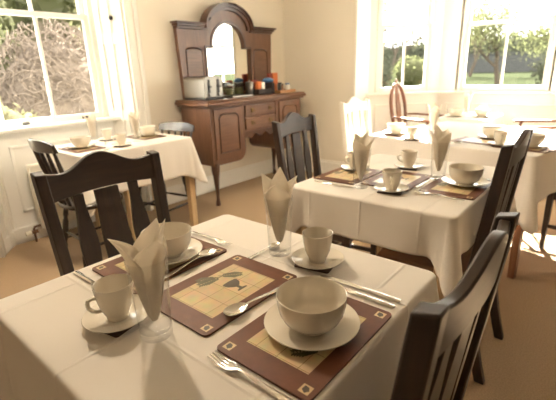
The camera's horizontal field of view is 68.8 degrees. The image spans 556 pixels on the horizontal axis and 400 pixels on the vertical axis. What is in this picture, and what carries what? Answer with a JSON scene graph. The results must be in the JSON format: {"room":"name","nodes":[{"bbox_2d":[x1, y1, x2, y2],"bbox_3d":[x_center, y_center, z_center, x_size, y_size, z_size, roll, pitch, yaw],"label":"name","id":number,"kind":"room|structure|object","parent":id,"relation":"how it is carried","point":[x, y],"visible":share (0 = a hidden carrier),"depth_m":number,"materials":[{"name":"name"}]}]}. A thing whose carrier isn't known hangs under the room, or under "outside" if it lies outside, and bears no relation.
{"room":"breakfast dining room","nodes":[
{"label":"breakfast dining room","id":0,"kind":"room"},
{"bbox_2d":[0,121,126,244],"bbox_3d":[-1.865,-0.214,3.530,0.305,0.870,1.040,13,23,38],"label":"wall","id":1,"kind":"structure","parent":0,"point":[16,153],"depth_m":3.20,"materials":[{"name":"paint"}]},
{"bbox_2d":[25,163,124,241],"bbox_3d":[-1.710,-0.050,3.425,0.081,0.612,0.853,13,23,38],"label":"radiator","id":2,"kind":"object","parent":1,"relation":"attached to","point":[31,168],"visible":0.21,"depth_m":3.22,"materials":[{"name":"white metal"}]},
{"bbox_2d":[92,0,285,187],"bbox_3d":[-2.413,-0.917,2.534,0.450,2.850,8.050,13,23,38],"label":"wall","id":3,"kind":"structure","parent":0,"point":[162,75],"depth_m":3.85,"materials":[{"name":"beige paint"}]},
{"bbox_2d":[0,168,15,254],"bbox_3d":[-2.091,-0.795,2.761,0.026,2.460,0.264,-6,18,-12],"label":"blinds","id":4,"kind":"object","parent":3,"relation":"attached to","point":[7,225],"visible":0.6,"depth_m":3.07,"materials":[{"name":"fabric"}]},
{"bbox_2d":[0,0,108,128],"bbox_3d":[-1.891,-1.375,3.146,0.149,1.605,0.910,13,23,38],"label":"window","id":5,"kind":"structure","parent":3,"relation":"in","point":[84,7],"depth_m":3.38,"materials":[{"name":"white wood"}]},
{"bbox_2d":[0,117,120,133],"bbox_3d":[-1.777,-0.616,3.312,0.110,0.027,1.036,13,23,38],"label":"sill","id":6,"kind":"structure","parent":3,"relation":"attached to","point":[103,119],"depth_m":3.22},
{"bbox_2d":[0,0,153,257],"bbox_3d":[-1.664,-0.968,3.058,0.036,2.580,1.485,13,23,38],"label":"trim","id":7,"kind":"structure","parent":3,"relation":"attached to","point":[129,7],"depth_m":3.52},
{"bbox_2d":[91,0,148,210],"bbox_3d":[-1.403,-1.069,3.542,0.250,2.460,0.026,0,18,7],"label":"trim","id":8,"kind":"structure","parent":3,"relation":"attached to","point":[111,38],"depth_m":3.50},
{"bbox_2d":[166,155,286,204],"bbox_3d":[-0.516,-0.267,4.693,0.022,0.175,2.000,13,23,38],"label":"baseboard","id":9,"kind":"structure","parent":3,"relation":"attached to","point":[234,176],"depth_m":4.62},
{"bbox_2d":[0,169,555,399],"bbox_3d":[0.692,0.996,1.082,7.130,0.100,8.350,13,23,38],"label":"floor","id":10,"kind":"structure","parent":0,"point":[521,365],"depth_m":2.43,"materials":[{"name":"beige carpet"}]},
{"bbox_2d":[27,138,134,266],"bbox_3d":[-1.325,-0.003,2.777,0.410,0.893,0.478,14,23,40],"label":"chair","id":11,"kind":"object","parent":10,"relation":"on","point":[39,147],"visible":0.41,"depth_m":2.56,"materials":[{"name":"black wood"}]},
{"bbox_2d":[30,150,170,275],"bbox_3d":[-0.394,0.364,1.337,0.505,1.014,0.424,13,23,38],"label":"dining chair","id":12,"kind":"object","parent":10,"relation":"on","point":[96,169],"visible":0.43,"depth_m":1.34,"materials":[{"name":"brown wood"}]},
{"bbox_2d":[94,176,197,240],"bbox_3d":[-1.202,-0.083,3.245,0.592,0.751,0.892,13,23,38],"label":"dining table","id":13,"kind":"object","parent":10,"relation":"on","point":[190,182],"visible":0.15,"depth_m":3.38,"materials":[{"name":"brown wood"}]},
{"bbox_2d":[44,133,207,216],"bbox_3d":[-1.205,-0.259,3.189,0.762,0.395,1.068,13,23,38],"label":"tablecloth","id":14,"kind":"object","parent":13,"relation":"on","point":[178,154],"visible":0.5,"depth_m":3.10,"materials":[{"name":"beige fabric"}]},
{"bbox_2d":[58,145,105,152],"bbox_3d":[-1.401,-0.370,2.901,0.300,0.004,0.215,13,23,38],"label":"placemat","id":15,"kind":"object","parent":14,"relation":"on","point":[94,147],"visible":0.8,"depth_m":2.86,"materials":[{"name":"beige tile"}]},
{"bbox_2d":[67,143,94,148],"bbox_3d":[-1.411,-0.387,2.917,0.188,0.018,0.188,13,23,38],"label":"plate","id":16,"kind":"object","parent":15,"relation":"on","point":[90,144],"visible":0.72,"depth_m":2.88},
{"bbox_2d":[69,135,90,146],"bbox_3d":[-1.412,-0.416,2.907,0.137,0.071,0.137,13,23,38],"label":"bowl","id":17,"kind":"object","parent":16,"relation":"on","point":[77,141],"visible":0.87,"depth_m":2.86,"materials":[{"name":"ceramic"}]},
{"bbox_2d":[126,135,165,139],"bbox_3d":[-1.097,-0.524,3.350,0.300,0.004,0.215,13,23,38],"label":"placemat","id":18,"kind":"object","parent":14,"relation":"on","point":[131,136],"visible":0.79,"depth_m":3.31,"materials":[{"name":"beige tile"}]},
{"bbox_2d":[138,132,159,135],"bbox_3d":[-1.079,-0.547,3.382,0.188,0.018,0.188,13,23,38],"label":"plate","id":19,"kind":"object","parent":18,"relation":"on","point":[155,133],"visible":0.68,"depth_m":3.36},
{"bbox_2d":[139,125,155,134],"bbox_3d":[-1.080,-0.576,3.372,0.137,0.071,0.137,13,23,38],"label":"bowl","id":20,"kind":"object","parent":19,"relation":"on","point":[148,129],"visible":0.88,"depth_m":3.33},
{"bbox_3d":[-1.437,-0.534,3.150,0.078,0.167,0.078,13,23,38],"label":"drinking glass","id":21,"kind":"object","parent":14,"relation":"on","visible":0},
{"bbox_2d":[82,112,95,137],"bbox_3d":[-1.431,-0.585,3.137,0.095,0.204,0.099,5,19,19],"label":"folded napkin","id":22,"kind":"object","parent":21,"relation":"in","point":[91,120],"visible":1,"depth_m":3.12,"materials":[{"name":"fabric"}]},
{"bbox_3d":[-1.094,-0.537,3.123,0.078,0.167,0.078,13,23,38],"label":"drinking glass","id":23,"kind":"object","parent":14,"relation":"on","visible":0},
{"bbox_2d":[128,110,140,136],"bbox_3d":[-1.092,-0.589,3.114,0.095,0.204,0.099,-8,19,-19],"label":"folded napkin","id":24,"kind":"object","parent":23,"relation":"in","point":[133,117],"visible":1,"depth_m":3.09,"materials":[{"name":"fabric"}]},
{"bbox_2d":[139,122,194,211],"bbox_3d":[-0.973,-0.221,3.503,0.410,0.843,0.478,8,20,29],"label":"chair","id":25,"kind":"object","parent":10,"relation":"on","point":[168,126],"visible":0.23,"depth_m":3.55,"materials":[{"name":"black wood"}]},
{"bbox_2d":[170,2,305,205],"bbox_3d":[-0.332,-1.041,4.260,0.488,1.906,1.460,13,23,38],"label":"sideboard","id":26,"kind":"object","parent":10,"relation":"on","point":[226,43],"visible":0.86,"depth_m":4.04,"materials":[{"name":"brown wood"}]},
{"bbox_2d":[183,76,223,99],"bbox_3d":[-0.693,-1.048,3.797,0.302,0.208,0.240,11,22,34],"label":"toaster","id":27,"kind":"object","parent":26,"relation":"on","point":[200,87],"visible":1,"depth_m":3.71,"materials":[{"name":"silver metal"}]},
{"bbox_2d":[204,21,252,91],"bbox_3d":[-0.510,-1.484,4.240,0.034,0.708,0.660,13,23,38],"label":"mirror","id":28,"kind":"object","parent":26,"relation":"on","point":[228,47],"depth_m":4.25,"materials":[{"name":"silver mirror"}]},
{"bbox_2d":[271,112,376,255],"bbox_3d":[0.294,0.010,2.368,0.505,1.014,0.424,10,21,33],"label":"dining chair","id":29,"kind":"object","parent":10,"relation":"on","point":[293,122],"visible":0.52,"depth_m":2.39,"materials":[{"name":"brown wood"}]},
{"bbox_2d":[340,97,371,163],"bbox_3d":[0.828,-0.342,3.412,0.505,1.014,0.424,14,23,40],"label":"dining chair","id":30,"kind":"object","parent":10,"relation":"on","point":[354,104],"visible":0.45,"depth_m":3.42,"materials":[{"name":"white paint"}]},
{"bbox_2d":[295,226,443,299],"bbox_3d":[0.604,0.255,2.004,0.702,0.751,0.832,13,23,38],"label":"dining table","id":31,"kind":"object","parent":10,"relation":"on","point":[299,231],"visible":0.02,"depth_m":1.48,"materials":[{"name":"brown wood"}]},
{"bbox_2d":[286,154,518,296],"bbox_3d":[0.598,0.035,1.934,0.842,0.302,0.973,13,23,38],"label":"tablecloth","id":32,"kind":"object","parent":31,"relation":"on","point":[439,228],"visible":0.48,"depth_m":1.56,"materials":[{"name":"beige fabric"}]},
{"bbox_2d":[313,167,381,184],"bbox_3d":[0.341,-0.123,1.952,0.215,0.004,0.300,13,23,38],"label":"placemat","id":33,"kind":"object","parent":32,"relation":"on","point":[339,175],"visible":0.9,"depth_m":1.92,"materials":[{"name":"brown laminate"}]},
{"bbox_2d":[341,164,368,170],"bbox_3d":[0.385,-0.162,2.037,0.140,0.014,0.140,13,23,38],"label":"saucer","id":34,"kind":"object","parent":33,"relation":"on","point":[344,166],"visible":0.49,"depth_m":2.04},
{"bbox_2d":[345,151,355,168],"bbox_3d":[0.383,-0.196,2.024,0.080,0.079,0.086,8,20,28],"label":"coffee cup","id":35,"kind":"object","parent":34,"relation":"on","point":[350,155],"visible":0.64,"depth_m":2.00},
{"bbox_2d":[377,190,403,194],"bbox_3d":[0.468,-0.039,1.677,0.096,0.004,0.096,7,20,27],"label":"coaster","id":36,"kind":"object","parent":32,"relation":"on","point":[378,191],"visible":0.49,"depth_m":1.64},
{"bbox_2d":[374,183,408,192],"bbox_3d":[0.467,-0.047,1.674,0.140,0.014,0.140,13,23,38],"label":"saucer","id":37,"kind":"object","parent":36,"relation":"on","point":[401,187],"visible":0.77,"depth_m":1.67,"materials":[{"name":"ceramic"}]},
{"bbox_2d":[382,168,402,190],"bbox_3d":[0.463,-0.082,1.661,0.086,0.079,0.080,-12,20,-28],"label":"coffee cup","id":38,"kind":"object","parent":37,"relation":"on","point":[391,176],"visible":1,"depth_m":1.64,"materials":[{"name":"ceramic"}]},
{"bbox_2d":[361,171,431,190],"bbox_3d":[0.540,-0.092,1.836,0.215,0.004,0.300,13,23,38],"label":"placemat","id":39,"kind":"object","parent":32,"relation":"on","point":[410,179],"visible":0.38,"depth_m":1.82,"materials":[{"name":"brown laminate"}]},
{"bbox_2d":[397,167,417,170],"bbox_3d":[0.656,-0.163,2.046,0.096,0.004,0.096,7,20,27],"label":"coaster","id":40,"kind":"object","parent":32,"relation":"on","point":[414,169],"visible":0.41,"depth_m":2.01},
{"bbox_2d":[394,162,422,168],"bbox_3d":[0.656,-0.172,2.043,0.140,0.014,0.140,13,23,38],"label":"saucer","id":41,"kind":"object","parent":40,"relation":"on","point":[398,164],"visible":0.78,"depth_m":2.04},
{"bbox_2d":[397,149,417,166],"bbox_3d":[0.653,-0.208,2.034,0.080,0.079,0.086,-16,22,-37],"label":"coffee cup","id":42,"kind":"object","parent":41,"relation":"on","point":[409,156],"visible":1,"depth_m":2.01,"materials":[{"name":"ceramic"}]},
{"bbox_2d":[418,176,490,199],"bbox_3d":[0.748,-0.056,1.700,0.215,0.004,0.300,13,23,38],"label":"placemat","id":43,"kind":"object","parent":32,"relation":"on","point":[437,186],"visible":0.69,"depth_m":1.65,"materials":[{"name":"brown laminate"}]},
{"bbox_2d":[441,175,489,186],"bbox_3d":[0.792,-0.076,1.722,0.188,0.018,0.188,13,23,38],"label":"plate","id":44,"kind":"object","parent":43,"relation":"on","point":[447,179],"visible":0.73,"depth_m":1.71,"materials":[{"name":"ceramic"}]},
{"bbox_2d":[449,163,484,184],"bbox_3d":[0.791,-0.106,1.712,0.137,0.071,0.137,13,23,38],"label":"bowl","id":45,"kind":"object","parent":44,"relation":"on","point":[461,173],"visible":1,"depth_m":1.68,"materials":[{"name":"ceramic"}]},
{"bbox_3d":[0.353,-0.135,1.721,0.078,0.167,0.078,13,23,38],"label":"drinking glass","id":46,"kind":"object","parent":32,"relation":"on","visible":0},
{"bbox_2d":[352,131,374,179],"bbox_3d":[0.357,-0.187,1.710,0.095,0.204,0.099,-2,18,0],"label":"folded napkin","id":47,"kind":"object","parent":46,"relation":"in","point":[361,147],"visible":1,"depth_m":1.69,"materials":[{"name":"fabric"}]},
{"bbox_2d":[389,79,443,127],"bbox_3d":[1.559,-0.766,4.504,0.615,1.113,0.598,12,22,36],"label":"armchair","id":48,"kind":"object","parent":10,"relation":"on","point":[396,85],"visible":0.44,"depth_m":4.54,"materials":[{"name":"wood"}]},
{"bbox_2d":[390,212,519,399],"bbox_3d":[0.146,0.489,0.890,0.505,1.014,0.424,13,23,38],"label":"dining chair","id":49,"kind":"object","parent":10,"relation":"on","point":[442,339],"visible":0.87,"depth_m":0.55,"materials":[{"name":"brown wood"}]},
{"bbox_2d":[376,128,533,384],"bbox_3d":[0.743,0.180,1.793,0.505,1.014,0.424,12,23,37],"label":"dining chair","id":50,"kind":"object","parent":10,"relation":"on","point":[511,159],"visible":0.47,"depth_m":1.55,"materials":[{"name":"brown wood"}]},
{"bbox_2d":[507,224,523,278],"bbox_3d":[1.477,-0.115,3.068,1.062,0.751,1.162,-15,22,-35],"label":"dining table","id":51,"kind":"object","parent":10,"relation":"on","point":[516,244],"visible":0.18,"depth_m":2.41,"materials":[{"name":"red wood"}]},
{"bbox_2d":[369,121,555,233],"bbox_3d":[1.471,-0.282,3.011,1.234,0.410,1.334,-15,22,-35],"label":"tablecloth","id":52,"kind":"object","parent":51,"relation":"on","point":[537,180],"visible":0.59,"depth_m":2.48,"materials":[{"name":"beige fabric"}]},
{"bbox_2d":[375,132,424,136],"bbox_3d":[0.916,-0.497,3.058,0.215,0.004,0.300,-15,22,-35],"label":"placemat","id":53,"kind":"object","parent":52,"relation":"on","point":[380,133],"visible":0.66,"depth_m":3.02,"materials":[{"name":"beige tile"}]},
{"bbox_2d":[383,130,406,133],"bbox_3d":[0.893,-0.513,3.073,0.188,0.018,0.188,13,23,38],"label":"plate","id":54,"kind":"object","parent":53,"relation":"on","point":[386,131],"visible":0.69,"depth_m":3.08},
{"bbox_2d":[387,122,405,132],"bbox_3d":[0.892,-0.542,3.063,0.137,0.071,0.137,13,23,38],"label":"bowl","id":55,"kind":"object","parent":54,"relation":"on","point":[393,127],"visible":0.94,"depth_m":3.02,"materials":[{"name":"ceramic"}]},
{"bbox_2d":[451,136,510,145],"bbox_3d":[1.335,-0.391,2.684,0.215,0.004,0.300,-15,22,-35],"label":"placemat","id":56,"kind":"object","parent":52,"relation":"on","point":[475,140],"visible":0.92,"depth_m":2.70,"materials":[{"name":"beige tile"}]},
{"bbox_2d":[478,134,508,138],"bbox_3d":[1.468,-0.432,2.773,0.188,0.018,0.188,13,23,38],"label":"plate","id":57,"kind":"object","parent":52,"relation":"on","point":[480,135],"visible":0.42,"depth_m":2.79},
{"bbox_2d":[483,126,505,137],"bbox_3d":[1.467,-0.461,2.764,0.137,0.071,0.137,13,23,38],"label":"bowl","id":58,"kind":"object","parent":57,"relation":"on","point":[488,131],"visible":0.56,"depth_m":2.73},
{"bbox_2d":[492,142,555,152],"bbox_3d":[1.486,-0.317,2.439,0.215,0.004,0.300,-15,22,-35],"label":"placemat","id":59,"kind":"object","parent":52,"relation":"on","point":[545,149],"visible":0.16,"depth_m":2.35,"materials":[{"name":"beige tile"}]},
{"bbox_2d":[487,141,512,145],"bbox_3d":[1.378,-0.350,2.523,0.140,0.014,0.140,13,23,38],"label":"saucer","id":60,"kind":"object","parent":59,"relation":"on","point":[489,142],"visible":0.71,"depth_m":2.53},
{"bbox_2d":[494,130,508,144],"bbox_3d":[1.374,-0.384,2.510,0.086,0.079,0.080,-12,20,-28],"label":"coffee cup","id":61,"kind":"object","parent":60,"relation":"on","point":[500,136],"visible":0.99,"depth_m":2.49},
{"bbox_2d":[514,142,549,147],"bbox_3d":[1.524,-0.332,2.442,0.188,0.018,0.188,13,23,38],"label":"plate","id":62,"kind":"object","parent":59,"relation":"on","point":[543,144],"visible":0.41,"depth_m":2.40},
{"bbox_2d":[520,132,546,145],"bbox_3d":[1.523,-0.361,2.432,0.137,0.071,0.137,13,23,38],"label":"bowl","id":63,"kind":"object","parent":62,"relation":"on","point":[537,138],"visible":0.5,"depth_m":2.38,"materials":[{"name":"ceramic"}]},
{"bbox_3d":[1.125,-0.551,2.938,0.078,0.167,0.078,13,23,38],"label":"drinking glass","id":64,"kind":"object","parent":52,"relation":"on","visible":0},
{"bbox_2d":[428,102,441,130],"bbox_3d":[1.126,-0.603,2.929,0.095,0.204,0.099,-12,20,-28],"label":"folded napkin","id":65,"kind":"object","parent":64,"relation":"in","point":[434,110],"visible":0.99,"depth_m":2.91,"materials":[{"name":"fabric"}]},
{"bbox_2d":[513,119,555,203],"bbox_3d":[2.375,-0.541,3.716,0.615,1.113,0.598,11,22,35],"label":"armchair","id":66,"kind":"object","parent":10,"relation":"on","point":[521,121],"visible":0.18,"depth_m":3.81,"materials":[{"name":"wood"}]},
{"bbox_2d":[539,192,555,248],"bbox_3d":[2.108,-0.135,2.634,0.424,1.014,0.505,-15,22,-35],"label":"dining chair","id":67,"kind":"object","parent":10,"relation":"on","point":[551,197],"visible":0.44,"depth_m":2.76,"materials":[{"name":"brown wood"}]},
{"bbox_3d":[-0.125,0.572,1.090,0.752,0.751,0.742,13,23,38],"label":"dining table","id":68,"kind":"object","parent":10,"relation":"on","visible":0},
{"bbox_2d":[0,214,438,399],"bbox_3d":[-0.132,0.376,1.028,0.892,0.351,0.886,13,23,38],"label":"tablecloth","id":69,"kind":"object","parent":68,"relation":"on","point":[47,353],"visible":0.66,"depth_m":0.82,"materials":[{"name":"beige fabric"}]},
{"bbox_2d":[104,326,133,337],"bbox_3d":[-0.336,0.251,0.858,0.096,0.004,0.096,7,20,27],"label":"coaster","id":70,"kind":"object","parent":69,"relation":"on","point":[115,334],"visible":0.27,"depth_m":0.81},
{"bbox_2d":[81,295,147,333],"bbox_3d":[-0.336,0.242,0.855,0.140,0.014,0.140,13,23,38],"label":"saucer","id":71,"kind":"object","parent":70,"relation":"on","point":[95,323],"visible":0.68,"depth_m":0.83,"materials":[{"name":"ceramic"}]},
{"bbox_2d":[85,274,132,321],"bbox_3d":[-0.341,0.207,0.843,0.086,0.079,0.080,-2,18,-1],"label":"coffee cup","id":72,"kind":"object","parent":71,"relation":"on","point":[113,294],"visible":0.98,"depth_m":0.82,"materials":[{"name":"ceramic"}]},
{"bbox_2d":[92,237,226,293],"bbox_3d":[-0.321,0.164,1.124,0.215,0.004,0.300,13,23,38],"label":"placemat","id":73,"kind":"object","parent":69,"relation":"on","point":[118,265],"visible":0.16,"depth_m":1.09,"materials":[{"name":"brown laminate"}]},
{"bbox_2d":[166,238,202,264],"bbox_3d":[-0.306,0.147,1.138,0.188,0.018,0.188,13,23,38],"label":"plate","id":74,"kind":"object","parent":73,"relation":"on","point":[195,246],"visible":0.35,"depth_m":1.13,"materials":[{"name":"ceramic"}]},
{"bbox_2d":[140,222,190,259],"bbox_3d":[-0.307,0.118,1.129,0.137,0.071,0.137,13,23,38],"label":"bowl","id":75,"kind":"object","parent":74,"relation":"on","point":[177,235],"visible":0.59,"depth_m":1.11,"materials":[{"name":"ceramic"}]},
{"bbox_2d":[165,248,215,277],"bbox_3d":[-0.235,0.166,1.081,0.039,0.010,0.188,11,22,34],"label":"spoon","id":76,"kind":"object","parent":73,"relation":"on","point":[209,251],"visible":0.98,"depth_m":1.12,"materials":[{"name":"metal"}]},
{"bbox_2d":[160,255,296,336],"bbox_3d":[-0.127,0.210,0.962,0.215,0.004,0.300,13,23,38],"label":"placemat","id":77,"kind":"object","parent":69,"relation":"on","point":[198,302],"visible":0.94,"depth_m":0.94,"materials":[{"name":"brown laminate"}]},
{"bbox_2d":[223,287,278,315],"bbox_3d":[-0.042,0.218,0.900,0.188,0.010,0.039,-18,24,-41],"label":"spoon","id":78,"kind":"object","parent":77,"relation":"on","point":[237,308],"visible":0.96,"depth_m":0.87,"materials":[{"name":"metal"}]},
{"bbox_2d":[207,350,292,399],"bbox_3d":[-0.046,0.295,0.675,0.192,0.009,0.024,12,23,37],"label":"fork","id":79,"kind":"object","parent":69,"relation":"on","point":[232,365],"visible":1,"depth_m":0.68,"materials":[{"name":"metal"}]},
{"bbox_2d":[217,297,390,399],"bbox_3d":[0.060,0.256,0.798,0.215,0.004,0.300,13,23,38],"label":"placemat","id":80,"kind":"object","parent":69,"relation":"on","point":[303,375],"visible":0.7,"depth_m":0.73,"materials":[{"name":"brown laminate"}]},
{"bbox_2d":[264,303,359,350],"bbox_3d":[0.066,0.243,0.801,0.188,0.018,0.188,13,23,38],"label":"plate","id":81,"kind":"object","parent":80,"relation":"on","point":[348,327],"visible":0.61,"depth_m":0.77,"materials":[{"name":"ceramic"}]},
{"bbox_2d":[276,276,346,335],"bbox_3d":[0.065,0.213,0.792,0.137,0.071,0.137,13,23,38],"label":"bowl","id":82,"kind":"object","parent":81,"relation":"on","point":[308,305],"visible":1,"depth_m":0.82,"materials":[{"name":"ceramic"}]},
{"bbox_2d":[294,264,332,273],"bbox_3d":[0.105,0.165,1.079,0.096,0.004,0.096,7,20,27],"label":"coaster","id":83,"kind":"object","parent":69,"relation":"on","point":[326,271],"visible":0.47,"depth_m":1.03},
{"bbox_2d":[291,247,343,269],"bbox_3d":[0.105,0.157,1.077,0.140,0.014,0.140,13,23,38],"label":"saucer","id":84,"kind":"object","parent":83,"relation":"on","point":[299,257],"visible":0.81,"depth_m":1.07,"materials":[{"name":"ceramic"}]},
{"bbox_2d":[302,227,332,263],"bbox_3d":[0.101,0.121,1.067,0.086,0.079,0.080,8,20,28],"label":"coffee cup","id":85,"kind":"object","parent":84,"relation":"on","point":[317,241],"visible":1,"depth_m":1.04,"materials":[{"name":"ceramic"}]},
{"bbox_2d":[320,275,400,301],"bbox_3d":[0.187,0.202,0.947,0.206,0.005,0.016,12,22,37],"label":"table knife","id":86,"kind":"object","parent":69,"relation":"on","point":[386,296],"visible":0.99,"depth_m":0.94,"materials":[{"name":"metal"}]},
{"bbox_2d":[345,288,395,307],"bbox_3d":[0.169,0.209,0.926,0.206,0.005,0.017,12,22,37],"label":"table knife","id":87,"kind":"object","parent":69,"relation":"on","point":[378,301],"visible":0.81,"depth_m":0.89,"materials":[{"name":"metal"}]},
{"bbox_3d":[-0.243,0.186,0.780,0.078,0.167,0.078,13,23,38],"label":"drinking glass","id":88,"kind":"object","parent":69,"relation":"on","visible":0},
{"bbox_2d":[108,218,166,320],"bbox_3d":[-0.236,0.136,0.766,0.095,0.204,0.099,7,20,27],"label":"folded napkin","id":89,"kind":"object","parent":88,"relation":"in","point":[145,260],"visible":1,"depth_m":0.75,"materials":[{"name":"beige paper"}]},
{"bbox_3d":[0.003,0.069,1.120,0.078,0.167,0.078,13,23,38],"label":"drinking glass","id":90,"kind":"object","parent":69,"relation":"on","visible":0},
{"bbox_2d":[261,167,297,242],"bbox_3d":[0.004,0.017,1.112,0.095,0.204,0.099,-14,21,-33],"label":"folded napkin","id":91,"kind":"object","parent":90,"relation":"in","point":[277,191],"visible":1,"depth_m":1.09,"materials":[{"name":"fabric"}]},
{"bbox_3d":[1.909,-0.468,4.122,0.452,0.751,0.592,13,23,38],"label":"dining table","id":92,"kind":"object","parent":10,"relation":"on","visible":0},
{"bbox_2d":[437,112,502,125],"bbox_3d":[1.903,-0.646,4.065,0.517,0.387,0.659,13,23,38],"label":"tablecloth","id":93,"kind":"object","parent":92,"relation":"on","point":[495,119],"visible":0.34,"depth_m":3.85,"materials":[{"name":"beige fabric"}]},
{"bbox_2d":[283,0,355,161],"bbox_3d":[3.010,-1.231,2.953,7.250,2.850,0.480,13,23,38],"label":"wall","id":94,"kind":"structure","parent":0,"point":[319,35],"depth_m":4.74,"materials":[{"name":"beige paint"}]},
{"bbox_2d":[292,155,344,172],"bbox_3d":[0.498,-0.432,5.104,0.986,0.175,0.022,13,23,38],"label":"baseboard","id":95,"kind":"structure","parent":94,"relation":"attached to","point":[326,165],"depth_m":4.99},
{"bbox_2d":[353,0,370,136],"bbox_3d":[0.935,-1.535,4.526,0.022,2.600,0.300,13,23,38],"label":"trim","id":96,"kind":"structure","parent":94,"relation":"attached to","point":[363,7],"depth_m":4.47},
{"bbox_2d":[368,0,555,133],"bbox_3d":[2.251,-1.576,4.108,2.940,2.850,0.800,13,23,38],"label":"wall","id":97,"kind":"structure","parent":0,"point":[448,21],"depth_m":4.60,"materials":[{"name":"paint"}]},
{"bbox_2d":[374,0,437,92],"bbox_3d":[1.441,-2.014,4.614,0.679,1.575,0.140,-3,18,-4],"label":"window","id":98,"kind":"structure","parent":97,"relation":"in","point":[431,10],"depth_m":4.63,"materials":[{"name":"white wood"}]},
{"bbox_2d":[365,91,555,95],"bbox_3d":[2.197,-1.087,4.178,2.636,0.030,0.717,13,23,38],"label":"sill","id":99,"kind":"structure","parent":97,"relation":"attached to","point":[413,92],"depth_m":4.53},
{"bbox_2d":[373,103,555,133],"bbox_3d":[2.218,-0.584,4.345,2.538,0.820,0.623,13,23,38],"label":"trim","id":100,"kind":"structure","parent":97,"relation":"attached to","point":[375,106],"depth_m":4.65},
{"bbox_2d":[455,0,555,90],"bbox_3d":[2.421,-1.921,4.224,0.940,1.575,0.140,13,23,38],"label":"window","id":101,"kind":"structure","parent":97,"relation":"in","point":[468,6],"depth_m":4.34,"materials":[{"name":"white wood"}]},
{"bbox_2d":[386,71,541,86],"bbox_3d":[24.161,-8.770,27.592,90.000,1.524,64.600,13,23,38],"label":"lawn","id":102,"kind":"structure","parent":0,"point":[509,78],"depth_m":16.31,"materials":[{"name":"plant"}]},
{"bbox_2d":[382,50,393,86],"bbox_3d":[2.704,-3.592,11.511,1.155,1.533,1.253,13,23,38],"label":"shrub","id":103,"kind":"object","parent":102,"relation":"on","point":[386,72],"visible":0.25,"depth_m":11.29,"materials":[{"name":"green plant"}]},
{"bbox_2d":[383,0,426,80],"bbox_3d":[5.321,-7.560,18.534,4.754,4.118,4.520,13,23,38],"label":"tree","id":104,"kind":"object","parent":102,"relation":"on","point":[410,30],"visible":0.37,"depth_m":18.69,"materials":[{"name":"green plant"}]},
{"bbox_2d":[391,55,423,85],"bbox_3d":[4.698,-4.465,14.277,1.454,1.229,1.597,13,23,38],"label":"shrub","id":105,"kind":"object","parent":102,"relation":"on","point":[413,73],"visible":0.64,"depth_m":13.90,"materials":[{"name":"green plant"}]},
{"bbox_2d":[383,27,550,70],"bbox_3d":[17.360,-11.615,33.007,43.851,4.151,3.317,13,23,38],"label":"hedge","id":106,"kind":"object","parent":102,"relation":"on","point":[419,50],"visible":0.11,"depth_m":33.04,"materials":[{"name":"green plant"}]},
{"bbox_2d":[468,0,533,83],"bbox_3d":[6.409,-5.139,12.765,2.905,3.032,2.899,13,23,38],"label":"tree","id":107,"kind":"object","parent":102,"relation":"on","point":[478,31],"visible":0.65,"depth_m":12.30,"materials":[{"name":"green plant"}]},
{"bbox_2d":[468,0,533,76],"bbox_3d":[9.562,-8.322,19.773,3.333,4.493,4.499,-9,19,-22],"label":"tree","id":108,"kind":"object","parent":102,"relation":"on","point":[476,4],"visible":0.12,"depth_m":19.21,"materials":[{"name":"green plant"}]},
{"bbox_2d":[466,50,546,72],"bbox_3d":[13.576,-7.733,22.820,9.100,1.130,0.500,13,23,38],"label":"wall","id":109,"kind":"structure","parent":102,"relation":"on","point":[482,66],"depth_m":22.97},
{"bbox_2d":[503,4,553,65],"bbox_3d":[9.517,-5.830,12.615,4.283,4.182,3.281,6,19,23],"label":"tree","id":110,"kind":"object","parent":102,"relation":"on","point":[541,32],"visible":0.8,"depth_m":12.98,"materials":[{"name":"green plant"}]},
{"bbox_2d":[530,52,546,84],"bbox_3d":[8.082,-3.734,11.554,1.635,1.268,1.442,13,23,38],"label":"shrub","id":111,"kind":"object","parent":102,"relation":"on","point":[540,70],"visible":0.34,"depth_m":11.75,"materials":[{"name":"green plant"}]},
{"bbox_3d":[-15.062,-0.488,8.714,25.950,0.260,17.600,13,23,38],"label":"gravel path","id":112,"kind":"object","parent":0,"visible":0},
{"bbox_2d":[0,0,18,85],"bbox_3d":[-5.097,-2.508,6.248,1.683,3.985,2.034,13,23,38],"label":"shrub","id":113,"kind":"object","parent":112,"relation":"on","point":[4,32],"visible":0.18,"depth_m":6.64,"materials":[{"name":"green plant"}]},
{"bbox_2d":[0,97,37,120],"bbox_3d":[-3.065,-0.721,4.588,0.722,0.896,0.834,13,23,38],"label":"shrub","id":114,"kind":"object","parent":112,"relation":"on","point":[8,115],"visible":0.12,"depth_m":4.50,"materials":[{"name":"yellow plant"}]},
{"bbox_2d":[0,0,82,69],"bbox_3d":[-6.226,-3.398,9.175,2.411,6.702,14.228,13,23,38],"label":"hedge","id":115,"kind":"object","parent":112,"relation":"on","point":[56,6],"visible":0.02,"depth_m":8.89,"materials":[{"name":"green plant"}]},
{"bbox_2d":[0,18,95,118],"bbox_3d":[-3.248,-1.460,6.137,1.745,2.457,2.372,10,21,33],"label":"bush","id":116,"kind":"object","parent":112,"relation":"on","point":[23,84],"visible":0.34,"depth_m":5.56,"materials":[{"name":"plant"}]},
{"bbox_2d":[66,0,85,48],"bbox_3d":[-3.489,-3.562,8.597,1.451,3.206,1.847,13,23,38],"label":"shrub","id":117,"kind":"object","parent":112,"relation":"on","point":[75,9],"visible":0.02,"depth_m":8.16,"materials":[{"name":"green plant"}]},
{"bbox_3d":[0.724,-0.180,1.822,0.078,0.167,0.078,13,23,38],"label":"drinking glass","id":118,"kind":"object","parent":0,"visible":0},
{"bbox_2d":[428,124,451,170],"bbox_3d":[0.721,-0.232,1.814,0.099,0.204,0.095,8,20,29],"label":"folded napkin","id":119,"kind":"object","parent":118,"relation":"in","point":[441,139],"visible":1,"depth_m":1.79,"materials":[{"name":"fabric"}]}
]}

